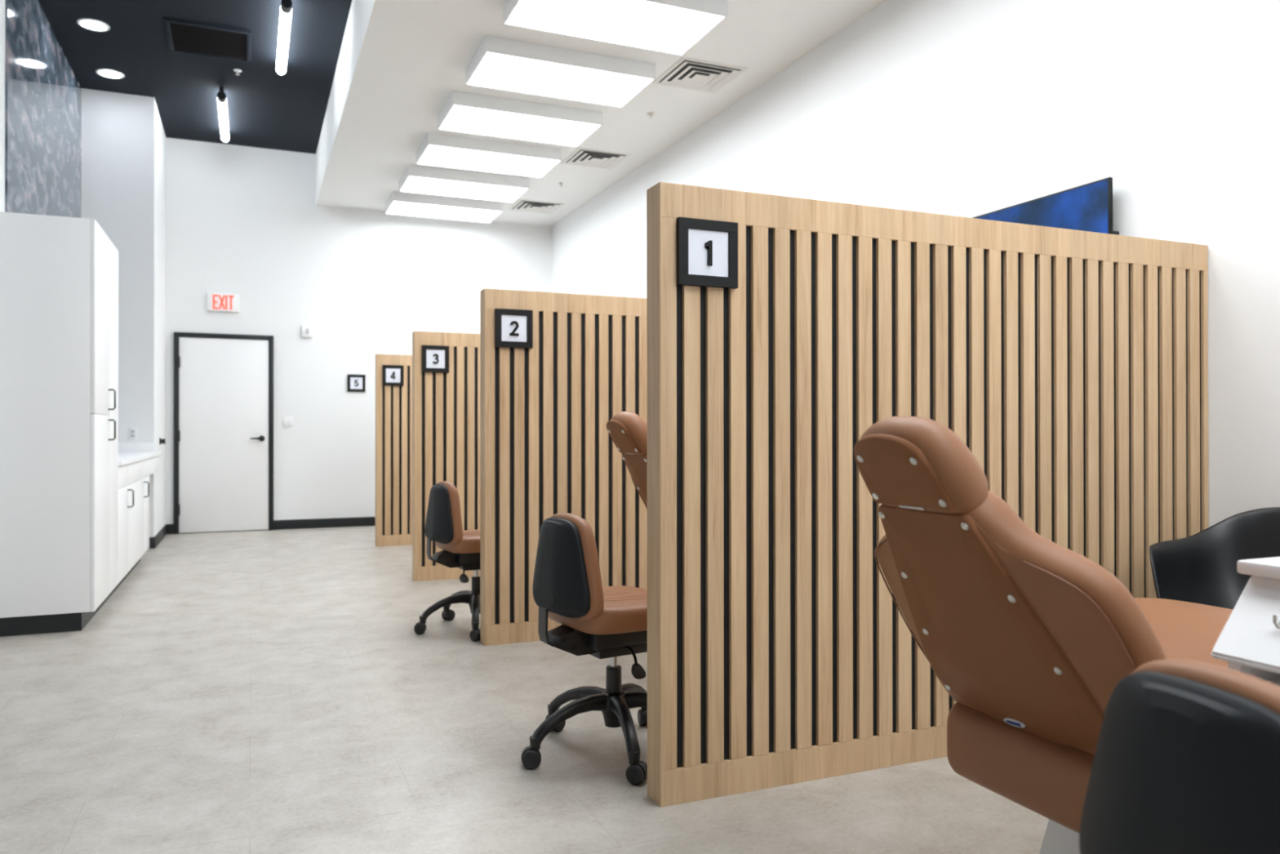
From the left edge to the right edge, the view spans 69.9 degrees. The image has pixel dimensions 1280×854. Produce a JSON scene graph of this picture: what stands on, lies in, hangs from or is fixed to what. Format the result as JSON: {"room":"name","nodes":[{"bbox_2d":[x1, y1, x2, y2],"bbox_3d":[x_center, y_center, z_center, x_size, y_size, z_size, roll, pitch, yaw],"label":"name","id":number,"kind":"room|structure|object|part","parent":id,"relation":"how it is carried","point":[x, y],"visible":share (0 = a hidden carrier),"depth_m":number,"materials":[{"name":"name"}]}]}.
{"room":"dental clinic","nodes":[
{"label":"dental clinic","id":0,"kind":"room"},
{"bbox_2d":[0,0,5,212],"bbox_3d":[-4.668,-1.149,6.994,0.200,4.590,5.717,0,0,-23],"label":"wall","id":1,"kind":"structure","parent":0,"point":[2,2],"depth_m":5.85,"materials":[{"name":"white paint"}]},
{"bbox_2d":[4,0,81,217],"bbox_3d":[-4.634,-1.460,7.190,0.013,3.363,2.790,0,0,-23],"label":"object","id":2,"kind":"object","parent":1,"relation":"attached to","point":[43,93],"visible":0.33,"depth_m":6.80,"materials":[{"name":"clear glass"}]},
{"bbox_2d":[80,88,165,537],"bbox_3d":[-5.159,-0.991,9.187,0.615,4.290,1.295,0,0,-23],"label":"wall","id":3,"kind":"structure","parent":0,"point":[123,137],"depth_m":8.65,"materials":[{"name":"white paint"}]},
{"bbox_2d":[128,427,137,439],"bbox_3d":[-4.783,0.062,8.633,0.072,0.116,0.008,0,0,-23],"label":"wall outlet","id":4,"kind":"object","parent":3,"relation":"attached to","point":[132,432],"visible":1,"depth_m":8.63,"materials":[{"name":"white plastic"}]},
{"bbox_2d":[118,442,156,451],"bbox_3d":[-4.882,0.189,8.583,0.621,0.083,0.020,0,0,-23],"label":"backsplash","id":5,"kind":"structure","parent":3,"relation":"attached to","point":[122,446],"depth_m":8.63,"materials":[{"name":"white laminate"}]},
{"bbox_2d":[148,524,166,548],"bbox_3d":[-5.140,1.101,9.180,0.607,0.107,1.307,0,0,-23],"label":"baseboard","id":6,"kind":"structure","parent":3,"relation":"attached to","point":[154,541],"depth_m":8.96,"materials":[{"name":"black rubber"}]},
{"bbox_2d":[159,437,165,444],"bbox_3d":[-4.824,0.144,9.249,0.050,0.068,0.068,0,0,-23],"label":"door stop","id":7,"kind":"object","parent":3,"relation":"attached to","point":[161,441],"visible":1,"depth_m":9.23,"materials":[{"name":"black metal"}]},
{"bbox_2d":[37,0,352,154],"bbox_3d":[-3.273,-3.312,2.705,5.290,0.300,14.717,0,0,-23],"label":"ceiling","id":8,"kind":"structure","parent":0,"point":[267,108],"depth_m":7.89,"materials":[{"name":"black paint"}]},
{"bbox_2d":[76,18,110,31],"bbox_3d":[-4.273,-3.141,7.161,0.224,0.006,0.224,0,0,-23],"label":"recessed light","id":9,"kind":"object","parent":8,"relation":"in","point":[88,24],"visible":1,"depth_m":7.15,"materials":[{"name":"white metal"}]},
{"bbox_2d":[95,68,124,79],"bbox_3d":[-4.708,-3.137,8.139,0.224,0.006,0.224,0,0,-23],"label":"recessed light","id":10,"kind":"object","parent":8,"relation":"in","point":[109,73],"visible":1,"depth_m":8.13,"materials":[{"name":"white"}]},
{"bbox_2d":[163,17,251,62],"bbox_3d":[-3.499,-3.134,7.447,0.620,0.020,0.644,0,0,-23],"label":"ceiling vent","id":11,"kind":"object","parent":8,"relation":"in","point":[184,37],"visible":1,"depth_m":7.44,"materials":[{"name":"black metal"}]},
{"bbox_2d":[217,87,229,142],"bbox_3d":[-4.125,-3.074,9.071,0.080,0.124,1.380,0,0,-23],"label":"tube light","id":12,"kind":"object","parent":8,"relation":"attached to","point":[221,96],"visible":1,"depth_m":8.87,"materials":[{"name":"white plastic"}]},
{"bbox_2d":[233,69,241,75],"bbox_3d":[-3.546,-3.122,8.070,0.068,0.038,0.068,0,0,-23],"label":"sprinkler","id":13,"kind":"object","parent":8,"relation":"attached to","point":[237,71],"visible":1,"depth_m":8.06,"materials":[{"name":"white metal"}]},
{"bbox_2d":[275,0,292,75],"bbox_3d":[-2.821,-3.082,7.246,0.080,0.124,1.380,0,0,-23],"label":"tube light","id":14,"kind":"object","parent":8,"relation":"attached to","point":[286,9],"visible":1,"depth_m":7.08,"materials":[{"name":"white plastic"}]},
{"bbox_2d":[165,137,551,533],"bbox_3d":[-3.535,-1.136,10.691,5.180,4.590,0.200,0,0,-23],"label":"wall","id":15,"kind":"structure","parent":0,"point":[246,221],"depth_m":10.49,"materials":[{"name":"white paint"}]},
{"bbox_2d":[173,332,273,533],"bbox_3d":[-4.574,0.066,10.082,1.005,2.184,0.098,0,0,-23],"label":"door","id":16,"kind":"structure","parent":15,"relation":"in","point":[223,460],"depth_m":10.09,"materials":[{"name":"white"}]},
{"bbox_3d":[-4.259,0.128,10.197,0.151,0.064,0.064,0,0,-23],"label":"handle","id":17,"kind":"part","parent":16,"relation":"part of","materials":[{"name":"black metal"}]},
{"bbox_2d":[207,292,239,312],"bbox_3d":[-4.598,-1.372,10.101,0.320,0.200,0.052,0,0,-23],"label":"exit sign","id":18,"kind":"object","parent":15,"relation":"attached to","point":[216,302],"visible":1,"depth_m":10.08,"materials":[{"name":"white plastic"}]},
{"bbox_2d":[166,516,375,533],"bbox_3d":[-3.117,1.105,10.744,4.339,0.107,0.012,0,0,-23],"label":"baseboard","id":19,"kind":"structure","parent":15,"relation":"attached to","point":[360,521],"depth_m":10.50,"materials":[{"name":"black"}]},
{"bbox_2d":[282,416,293,426],"bbox_3d":[-3.993,-0.059,10.377,0.116,0.116,0.010,0,0,-23],"label":"light switch","id":20,"kind":"object","parent":15,"relation":"attached to","point":[287,421],"visible":1,"depth_m":10.38,"materials":[{"name":"white plastic"}]},
{"bbox_2d":[302,324,312,337],"bbox_3d":[-3.796,-1.092,10.449,0.120,0.140,0.039,0,0,-23],"label":"wall sensor","id":21,"kind":"object","parent":15,"relation":"attached to","point":[307,330],"visible":1,"depth_m":10.44,"materials":[{"name":"white plastic"}]},
{"bbox_2d":[346,374,365,391],"bbox_3d":[-3.304,-0.510,10.667,0.200,0.200,0.018,0,0,-23],"label":"number sign","id":22,"kind":"object","parent":15,"relation":"attached to","point":[355,383],"visible":1,"depth_m":10.66,"materials":[{"name":"black"}]},
{"bbox_3d":[-3.305,-0.510,10.669,0.137,0.137,0.011,0,0,-23],"label":"sign plate","id":23,"kind":"part","parent":22,"relation":"part of","materials":[{"name":"white"}]},
{"bbox_2d":[0,525,1048,853],"bbox_3d":[-1.966,1.189,3.243,8.523,0.120,15.117,0,0,-23],"label":"floor","id":24,"kind":"structure","parent":0,"point":[263,691],"depth_m":3.23,"materials":[{"name":"stone"}]},
{"bbox_2d":[0,211,118,636],"bbox_3d":[-3.518,-0.011,5.457,0.682,2.300,0.997,0,0,-23],"label":"tall cabinet","id":25,"kind":"object","parent":24,"relation":"on","point":[59,275],"visible":1,"depth_m":5.04,"materials":[{"name":"white laminate"}]},
{"bbox_3d":[-3.171,0.479,5.381,0.020,1.104,0.590,0,0,-23],"label":"door","id":26,"kind":"part","parent":25,"relation":"part of","materials":[{"name":"white laminate"}]},
{"bbox_3d":[-3.172,-0.618,5.385,0.020,1.086,0.590,0,0,-23],"label":"door","id":27,"kind":"part","parent":25,"relation":"part of","materials":[{"name":"white laminate"}]},
{"bbox_3d":[-3.367,-0.063,5.843,0.020,2.193,0.405,0,0,-23],"label":"filler panel","id":28,"kind":"part","parent":25,"relation":"part of","materials":[{"name":"white laminate"}]},
{"bbox_3d":[-3.240,-0.169,5.621,0.042,0.131,0.012,0,0,-23],"label":"handle","id":29,"kind":"part","parent":25,"relation":"part of","materials":[{"name":"silver metal"}]},
{"bbox_3d":[-3.240,0.017,5.620,0.042,0.131,0.012,0,0,-23],"label":"handle","id":30,"kind":"part","parent":25,"relation":"part of","materials":[{"name":"silver metal"}]},
{"bbox_2d":[106,455,159,599],"bbox_3d":[-4.284,0.705,7.254,0.682,0.883,2.909,0,0,-23],"label":"base cabinet","id":31,"kind":"object","parent":24,"relation":"on","point":[133,477],"visible":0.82,"depth_m":6.82,"materials":[{"name":"white laminate"}]},
{"bbox_3d":[-3.557,0.337,6.288,0.020,0.146,0.558,0,0,-23],"label":"drawer","id":32,"kind":"part","parent":31,"relation":"part of","materials":[{"name":"white laminate"}]},
{"bbox_3d":[-3.557,0.724,6.287,0.020,0.622,0.558,0,0,-23],"label":"door","id":33,"kind":"part","parent":31,"relation":"part of","materials":[{"name":"white laminate"}]},
{"bbox_3d":[-3.615,0.506,6.502,0.042,0.131,0.012,0,0,-23],"label":"handle","id":34,"kind":"part","parent":31,"relation":"part of","materials":[{"name":"silver metal"}]},
{"bbox_3d":[-3.876,0.727,7.036,0.020,0.622,1.068,0,0,-23],"label":"door","id":35,"kind":"part","parent":31,"relation":"part of","materials":[{"name":"white laminate"}]},
{"bbox_3d":[-3.876,0.340,7.038,0.020,0.146,1.068,0,0,-23],"label":"drawer","id":36,"kind":"part","parent":31,"relation":"part of","materials":[{"name":"white laminate"}]},
{"bbox_2d":[118,442,161,466],"bbox_3d":[-4.296,0.202,7.257,0.661,0.121,2.920,0,0,-23],"label":"countertop","id":37,"kind":"structure","parent":31,"relation":"on","point":[128,452],"depth_m":8.43,"materials":[{"name":"white laminate"}]},
{"bbox_3d":[-4.035,0.510,7.486,0.042,0.131,0.012,0,0,-23],"label":"handle","id":38,"kind":"part","parent":31,"relation":"part of","materials":[{"name":"silver metal"}]},
{"bbox_3d":[-4.164,0.343,7.714,0.020,0.146,0.398,0,0,-23],"label":"drawer","id":39,"kind":"part","parent":31,"relation":"part of","materials":[{"name":"white laminate"}]},
{"bbox_3d":[-4.164,0.730,7.713,0.020,0.622,0.398,0,0,-23],"label":"door","id":40,"kind":"part","parent":31,"relation":"part of","materials":[{"name":"white laminate"}]},
{"bbox_2d":[375,354,412,546],"bbox_3d":[-1.451,0.226,9.328,2.400,1.853,0.099,0,0,-23],"label":"partition","id":41,"kind":"object","parent":24,"relation":"on","point":[393,404],"depth_m":8.88,"materials":[{"name":"beige wood"}]},
{"bbox_3d":[-2.554,0.225,8.858,0.002,1.853,0.099,0,0,-23],"label":"panel","id":42,"kind":"part","parent":41,"relation":"part of","materials":[{"name":"brown wood"}]},
{"bbox_2d":[382,364,404,386],"bbox_3d":[-2.391,-0.499,8.867,0.200,0.200,0.018,0,0,-23],"label":"number sign","id":43,"kind":"object","parent":41,"relation":"attached to","point":[392,375],"visible":1,"depth_m":8.86,"materials":[{"name":"black"}]},
{"bbox_3d":[-2.392,-0.499,8.869,0.137,0.137,0.011,0,0,-23],"label":"sign plate","id":44,"kind":"part","parent":43,"relation":"part of","materials":[{"name":"white"}]},
{"bbox_3d":[-1.449,1.100,9.325,2.398,0.105,0.099,0,0,-23],"label":"rail","id":45,"kind":"part","parent":41,"relation":"part of","materials":[{"name":"brown wood"}]},
{"bbox_3d":[-1.451,-0.649,9.332,2.398,0.103,0.099,0,0,-23],"label":"rail","id":46,"kind":"part","parent":41,"relation":"part of","materials":[{"name":"brown wood"}]},
{"bbox_3d":[-1.442,0.226,9.332,2.360,1.753,0.072,0,0,-23],"label":"backing panel","id":47,"kind":"part","parent":41,"relation":"part of","materials":[{"name":"black wood"}]},
{"bbox_2d":[412,331,479,581],"bbox_3d":[-0.586,0.217,7.295,2.400,1.853,0.099,0,0,-23],"label":"partition","id":48,"kind":"object","parent":24,"relation":"on","point":[446,406],"depth_m":6.87,"materials":[{"name":"beige wood"}]},
{"bbox_3d":[-1.689,0.216,6.825,0.002,1.853,0.099,0,0,-23],"label":"panel","id":49,"kind":"part","parent":48,"relation":"part of","materials":[{"name":"brown wood"}]},
{"bbox_2d":[422,345,448,373],"bbox_3d":[-1.526,-0.507,6.834,0.200,0.200,0.018,0,0,-23],"label":"number sign","id":50,"kind":"object","parent":48,"relation":"attached to","point":[435,358],"visible":1,"depth_m":6.83,"materials":[{"name":"black"}]},
{"bbox_3d":[-1.527,-0.507,6.836,0.137,0.137,0.011,0,0,-23],"label":"sign plate","id":51,"kind":"part","parent":50,"relation":"part of","materials":[{"name":"white"}]},
{"bbox_3d":[-0.585,-0.658,7.299,2.398,0.103,0.099,0,0,-23],"label":"rail","id":52,"kind":"part","parent":48,"relation":"part of","materials":[{"name":"brown wood"}]},
{"bbox_3d":[-0.584,1.091,7.292,2.398,0.105,0.099,0,0,-23],"label":"rail","id":53,"kind":"part","parent":48,"relation":"part of","materials":[{"name":"brown wood"}]},
{"bbox_2d":[413,480,479,641],"bbox_3d":[-0.912,0.719,5.187,0.635,0.834,0.614,0,0,25],"label":"office chair","id":54,"kind":"object","parent":24,"relation":"on","point":[443,523],"visible":0.69,"depth_m":5.00,"materials":[{"name":"black fabric"}]},
{"bbox_3d":[-1.079,1.004,5.085,0.290,0.143,0.052,0,0,-28],"label":"leg","id":55,"kind":"part","parent":54,"relation":"part of","materials":[{"name":"black plastic"}]},
{"bbox_2d":[436,480,462,546],"bbox_3d":[-1.072,0.479,5.083,0.073,0.356,0.397,0,0,-30],"label":"backrest cushion","id":56,"kind":"object","parent":54,"relation":"on","point":[451,504],"depth_m":4.93,"materials":[{"name":"brown leather"}]},
{"bbox_3d":[-1.046,1.005,5.294,0.052,0.143,0.290,0,0,-44],"label":"leg","id":57,"kind":"part","parent":54,"relation":"part of","materials":[{"name":"black plastic"}]},
{"bbox_3d":[-0.907,0.646,5.178,0.438,0.106,0.438,0,0,-30],"label":"seat","id":58,"kind":"part","parent":54,"relation":"part of","materials":[{"name":"brown leather"}]},
{"bbox_3d":[-0.974,0.796,4.989,0.051,0.082,0.164,0,0,-25],"label":"height lever","id":59,"kind":"part","parent":54,"relation":"part of","materials":[{"name":"black plastic"}]},
{"bbox_3d":[-0.895,1.003,4.993,0.052,0.143,0.290,0,0,-9],"label":"leg","id":60,"kind":"part","parent":54,"relation":"part of","materials":[{"name":"black plastic"}]},
{"bbox_2d":[480,288,647,645],"bbox_3d":[0.280,0.209,5.262,2.400,1.853,0.099,0,0,-23],"label":"partition","id":61,"kind":"object","parent":24,"relation":"on","point":[547,448],"depth_m":4.89,"materials":[{"name":"beige wood"}]},
{"bbox_3d":[-0.824,0.208,4.792,0.002,1.853,0.099,0,0,-23],"label":"panel","id":62,"kind":"part","parent":61,"relation":"part of","materials":[{"name":"brown wood"}]},
{"bbox_2d":[494,308,533,348],"bbox_3d":[-0.660,-0.516,4.801,0.200,0.200,0.018,0,0,-23],"label":"number sign","id":63,"kind":"object","parent":61,"relation":"attached to","point":[513,328],"visible":1,"depth_m":4.79,"materials":[{"name":"black plastic"}]},
{"bbox_3d":[-0.661,-0.516,4.803,0.137,0.137,0.011,0,0,-23],"label":"sign plate","id":64,"kind":"part","parent":63,"relation":"part of","materials":[{"name":"white plastic"}]},
{"bbox_3d":[0.281,1.083,5.259,2.398,0.105,0.099,0,0,-23],"label":"rail","id":65,"kind":"part","parent":61,"relation":"part of","materials":[{"name":"brown wood"}]},
{"bbox_3d":[0.280,-0.666,5.266,2.398,0.103,0.099,0,0,-23],"label":"rail","id":66,"kind":"part","parent":61,"relation":"part of","materials":[{"name":"brown wood"}]},
{"bbox_2d":[520,512,647,785],"bbox_3d":[-0.082,0.711,3.222,0.635,0.834,0.614,0,0,20],"label":"office chair","id":67,"kind":"object","parent":24,"relation":"on","point":[597,620],"visible":0.84,"depth_m":3.04,"materials":[{"name":"black fabric"}]},
{"bbox_3d":[-0.241,0.996,3.107,0.290,0.144,0.052,0,0,-32],"label":"leg","id":68,"kind":"part","parent":67,"relation":"part of","materials":[{"name":"black plastic"}]},
{"bbox_3d":[-0.227,0.996,3.314,0.290,0.143,0.052,0,0,40],"label":"leg","id":69,"kind":"part","parent":67,"relation":"part of","materials":[{"name":"black plastic"}]},
{"bbox_2d":[550,512,604,621],"bbox_3d":[-0.238,0.471,3.112,0.073,0.356,0.397,0,0,-32],"label":"backrest cushion","id":70,"kind":"object","parent":67,"relation":"on","point":[591,608],"depth_m":2.96,"materials":[{"name":"brown leather"}]},
{"bbox_3d":[-0.076,0.637,3.212,0.438,0.106,0.438,0,0,-32],"label":"seat","id":71,"kind":"part","parent":67,"relation":"part of","materials":[{"name":"brown leather"}]},
{"bbox_3d":[-0.049,0.995,3.029,0.052,0.143,0.290,0,0,-14],"label":"leg","id":72,"kind":"part","parent":67,"relation":"part of","materials":[{"name":"black plastic"}]},
{"bbox_3d":[-0.026,0.996,3.365,0.052,0.143,0.290,0,0,22],"label":"leg","id":73,"kind":"part","parent":67,"relation":"part of","materials":[{"name":"black plastic"}]},
{"bbox_3d":[-0.035,0.788,3.085,0.051,0.082,0.164,0,0,-27],"label":"height lever","id":74,"kind":"part","parent":67,"relation":"part of","materials":[{"name":"black plastic"}]},
{"bbox_3d":[0.085,0.996,3.189,0.290,0.143,0.052,0,0,4],"label":"leg","id":75,"kind":"part","parent":67,"relation":"part of","materials":[{"name":"black plastic"}]},
{"bbox_2d":[606,411,647,509],"bbox_3d":[0.686,0.532,4.278,1.767,1.197,0.679,0,0,-23],"label":"dental chair","id":76,"kind":"object","parent":24,"relation":"on","point":[628,430],"visible":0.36,"depth_m":3.92,"materials":[{"name":"brown leather"}]},
{"bbox_3d":[-0.080,0.041,3.954,0.103,0.146,0.234,0,0,-23],"label":"headrest panel","id":77,"kind":"part","parent":76,"relation":"part of","materials":[{"name":"brown leather"}]},
{"bbox_3d":[0.110,0.361,4.034,0.310,0.493,0.469,0,0,-23],"label":"panel","id":78,"kind":"part","parent":76,"relation":"part of","materials":[{"name":"brown plastic"}]},
{"bbox_2d":[646,182,1208,807],"bbox_3d":[1.145,0.200,3.229,2.400,1.853,0.099,0,0,-23],"label":"partition","id":79,"kind":"object","parent":24,"relation":"on","point":[1071,365],"depth_m":2.98,"materials":[{"name":"beige wood"}]},
{"bbox_3d":[0.042,0.199,2.759,0.002,1.853,0.099,0,0,-23],"label":"panel","id":80,"kind":"part","parent":79,"relation":"part of","materials":[{"name":"brown wood"}]},
{"bbox_2d":[676,217,737,288],"bbox_3d":[0.205,-0.524,2.768,0.200,0.200,0.018,0,0,-23],"label":"number sign","id":81,"kind":"object","parent":79,"relation":"attached to","point":[707,250],"visible":1,"depth_m":2.76,"materials":[{"name":"black plastic"}]},
{"bbox_3d":[0.204,-0.524,2.770,0.137,0.137,0.011,0,0,-23],"label":"sign plate","id":82,"kind":"part","parent":81,"relation":"part of","materials":[{"name":"white plastic"}]},
{"bbox_3d":[1.147,1.074,3.226,2.398,0.105,0.099,0,0,-23],"label":"rail","id":83,"kind":"part","parent":79,"relation":"part of","materials":[{"name":"brown wood"}]},
{"bbox_3d":[1.145,-0.675,3.233,2.398,0.103,0.099,0,0,-23],"label":"rail","id":84,"kind":"part","parent":79,"relation":"part of","materials":[{"name":"brown wood"}]},
{"bbox_2d":[853,416,1233,853],"bbox_3d":[1.270,0.551,2.125,1.767,1.143,0.679,0,0,-23],"label":"dental chair","id":85,"kind":"object","parent":24,"relation":"on","point":[1031,638],"visible":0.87,"depth_m":1.80,"materials":[{"name":"brown leather"}]},
{"bbox_3d":[0.504,0.086,1.801,0.103,0.146,0.234,0,0,-23],"label":"headrest panel","id":86,"kind":"part","parent":85,"relation":"part of","materials":[{"name":"brown leather"}]},
{"bbox_3d":[0.694,0.406,1.881,0.310,0.493,0.469,0,0,-23],"label":"panel","id":87,"kind":"part","parent":85,"relation":"part of","materials":[{"name":"brown leather"}]},
{"bbox_2d":[1005,720,1021,726],"bbox_3d":[0.797,0.632,1.955,0.006,0.011,0.042,0,0,-20],"label":"print","id":88,"kind":"object","parent":85,"relation":"on","point":[1008,722],"depth_m":1.95,"materials":[{"name":"blue"}]},
{"bbox_3d":[0.741,0.397,1.900,0.432,0.583,0.684,0,0,-23],"label":"backrest","id":89,"kind":"part","parent":85,"relation":"part of","materials":[{"name":"brown leather"}]},
{"bbox_3d":[1.438,0.624,2.196,1.403,0.377,0.520,0,0,-23],"label":"seat","id":90,"kind":"part","parent":85,"relation":"part of","materials":[{"name":"brown leather"}]},
{"bbox_2d":[1079,658,1279,853],"bbox_3d":[0.824,0.698,1.112,0.655,0.842,0.635,0,0,-16],"label":"office chair","id":91,"kind":"object","parent":24,"relation":"on","point":[1186,760],"visible":1,"depth_m":1.02,"materials":[{"name":"black fabric"}]},
{"bbox_2d":[1129,658,1279,714],"bbox_3d":[0.677,0.455,1.050,0.073,0.356,0.397,0,0,-16],"label":"backrest cushion","id":92,"kind":"object","parent":91,"relation":"on","point":[1262,695],"depth_m":1.03,"materials":[{"name":"brown leather"}]},
{"bbox_2d":[1149,506,1279,608],"bbox_3d":[2.095,0.706,3.051,0.607,0.846,0.654,0,0,-23],"label":"armchair","id":93,"kind":"object","parent":24,"relation":"on","point":[1200,567],"visible":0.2,"depth_m":3.32,"materials":[{"name":"black leather"}]},
{"bbox_2d":[1211,556,1279,686],"bbox_3d":[1.390,0.678,1.440,0.613,0.884,0.606,0,0,-23],"label":"cart","id":94,"kind":"object","parent":24,"relation":"on","point":[1249,640],"visible":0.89,"depth_m":1.58,"materials":[{"name":"white plastic"}]},
{"bbox_3d":[1.349,0.526,1.425,0.400,0.168,0.522,0,0,-23],"label":"drawer","id":95,"kind":"part","parent":94,"relation":"part of","materials":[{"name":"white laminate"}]},
{"bbox_2d":[315,0,886,226],"bbox_3d":[0.464,-3.016,4.295,2.833,0.885,14.717,0,0,-23],"label":"ceiling","id":96,"kind":"structure","parent":0,"point":[400,62],"depth_m":6.97,"materials":[{"name":"white paint"}]},
{"bbox_2d":[385,191,502,222],"bbox_3d":[-2.237,-2.495,10.440,1.216,0.105,0.630,0,0,-23],"label":"ceiling light","id":97,"kind":"object","parent":96,"relation":"attached to","point":[400,203],"visible":1,"depth_m":10.30,"materials":[{"name":"white plastic"}]},
{"bbox_2d":[386,201,501,222],"bbox_3d":[-2.237,-2.454,10.440,1.188,0.017,0.602,0,0,-23],"label":"diffuser","id":98,"kind":"object","parent":97,"relation":"attached to","point":[456,211],"depth_m":10.37,"materials":[{"name":"white plastic"}]},
{"bbox_2d":[399,165,528,202],"bbox_3d":[-1.821,-2.499,9.462,1.216,0.105,0.630,0,0,-23],"label":"ceiling light","id":99,"kind":"object","parent":96,"relation":"attached to","point":[417,180],"visible":1,"depth_m":9.31,"materials":[{"name":"white plastic"}]},
{"bbox_2d":[400,176,527,202],"bbox_3d":[-1.821,-2.458,9.462,1.188,0.017,0.602,0,0,-23],"label":"diffuser","id":100,"kind":"object","parent":99,"relation":"attached to","point":[466,187],"depth_m":9.38,"materials":[{"name":"white plastic"}]},
{"bbox_2d":[416,133,561,177],"bbox_3d":[-1.405,-2.504,8.485,1.216,0.105,0.630,0,0,-23],"label":"ceiling light","id":101,"kind":"object","parent":96,"relation":"attached to","point":[436,149],"visible":1,"depth_m":8.35,"materials":[{"name":"white plastic"}]},
{"bbox_2d":[417,145,559,177],"bbox_3d":[-1.405,-2.463,8.485,1.188,0.017,0.602,0,0,-23],"label":"diffuser","id":102,"kind":"object","parent":101,"relation":"attached to","point":[486,158],"depth_m":8.41,"materials":[{"name":"white plastic"}]},
{"bbox_2d":[437,90,602,146],"bbox_3d":[-0.989,-2.508,7.507,1.216,0.105,0.630,0,0,-23],"label":"ceiling light","id":103,"kind":"object","parent":96,"relation":"attached to","point":[463,112],"visible":1,"depth_m":7.38,"materials":[{"name":"white plastic"}]},
{"bbox_2d":[440,105,599,146],"bbox_3d":[-0.989,-2.467,7.507,1.188,0.017,0.602,0,0,-23],"label":"diffuser","id":104,"kind":"object","parent":103,"relation":"attached to","point":[507,122],"depth_m":7.44,"materials":[{"name":"white plastic"}]},
{"bbox_2d":[507,199,564,213],"bbox_3d":[-1.204,-2.539,10.584,0.520,0.018,0.520,0,0,-23],"label":"ceiling vent","id":105,"kind":"object","parent":96,"relation":"in","point":[522,205],"visible":1,"depth_m":10.56,"materials":[{"name":"grey metal"}]},
{"bbox_2d":[465,35,655,107],"bbox_3d":[-0.573,-2.512,6.529,1.216,0.105,0.630,0,0,-23],"label":"ceiling light","id":106,"kind":"object","parent":96,"relation":"attached to","point":[498,63],"visible":1,"depth_m":6.41,"materials":[{"name":"white plastic"}]},
{"bbox_2d":[560,147,631,168],"bbox_3d":[-0.422,-2.547,8.721,0.520,0.018,0.520,0,0,-23],"label":"ceiling vent","id":107,"kind":"object","parent":96,"relation":"in","point":[581,156],"visible":1,"depth_m":8.70,"materials":[{"name":"grey metal"}]},
{"bbox_2d":[502,0,727,56],"bbox_3d":[-0.157,-2.516,5.552,1.216,0.105,0.630,0,0,-23],"label":"ceiling light","id":108,"kind":"object","parent":96,"relation":"attached to","point":[673,27],"visible":1,"depth_m":5.55,"materials":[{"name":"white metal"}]},
{"bbox_2d":[647,112,655,119],"bbox_3d":[0.092,-2.542,7.488,0.068,0.038,0.068,0,0,-23],"label":"sprinkler","id":109,"kind":"object","parent":96,"relation":"attached to","point":[651,114],"visible":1,"depth_m":7.48,"materials":[{"name":"silver metal"}]},
{"bbox_2d":[652,56,748,93],"bbox_3d":[0.434,-2.555,6.684,0.520,0.018,0.520,0,0,-23],"label":"ceiling vent","id":110,"kind":"object","parent":96,"relation":"in","point":[690,73],"visible":1,"depth_m":6.66,"materials":[{"name":"white metal"}]},
{"bbox_2d":[551,0,1279,527],"bbox_3d":[1.861,-1.163,4.882,0.200,4.590,15.117,0,0,-23],"label":"wall","id":111,"kind":"structure","parent":0,"point":[970,108],"depth_m":4.39,"materials":[{"name":"white paint"}]},
{"bbox_2d":[972,177,1119,235],"bbox_3d":[1.867,-0.779,4.515,0.074,0.620,1.100,0,0,-23],"label":"television","id":112,"kind":"object","parent":111,"relation":"attached to","point":[1088,207],"visible":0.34,"depth_m":4.18,"materials":[{"name":"glass screen"},{"name":"black plastic"}]}
]}

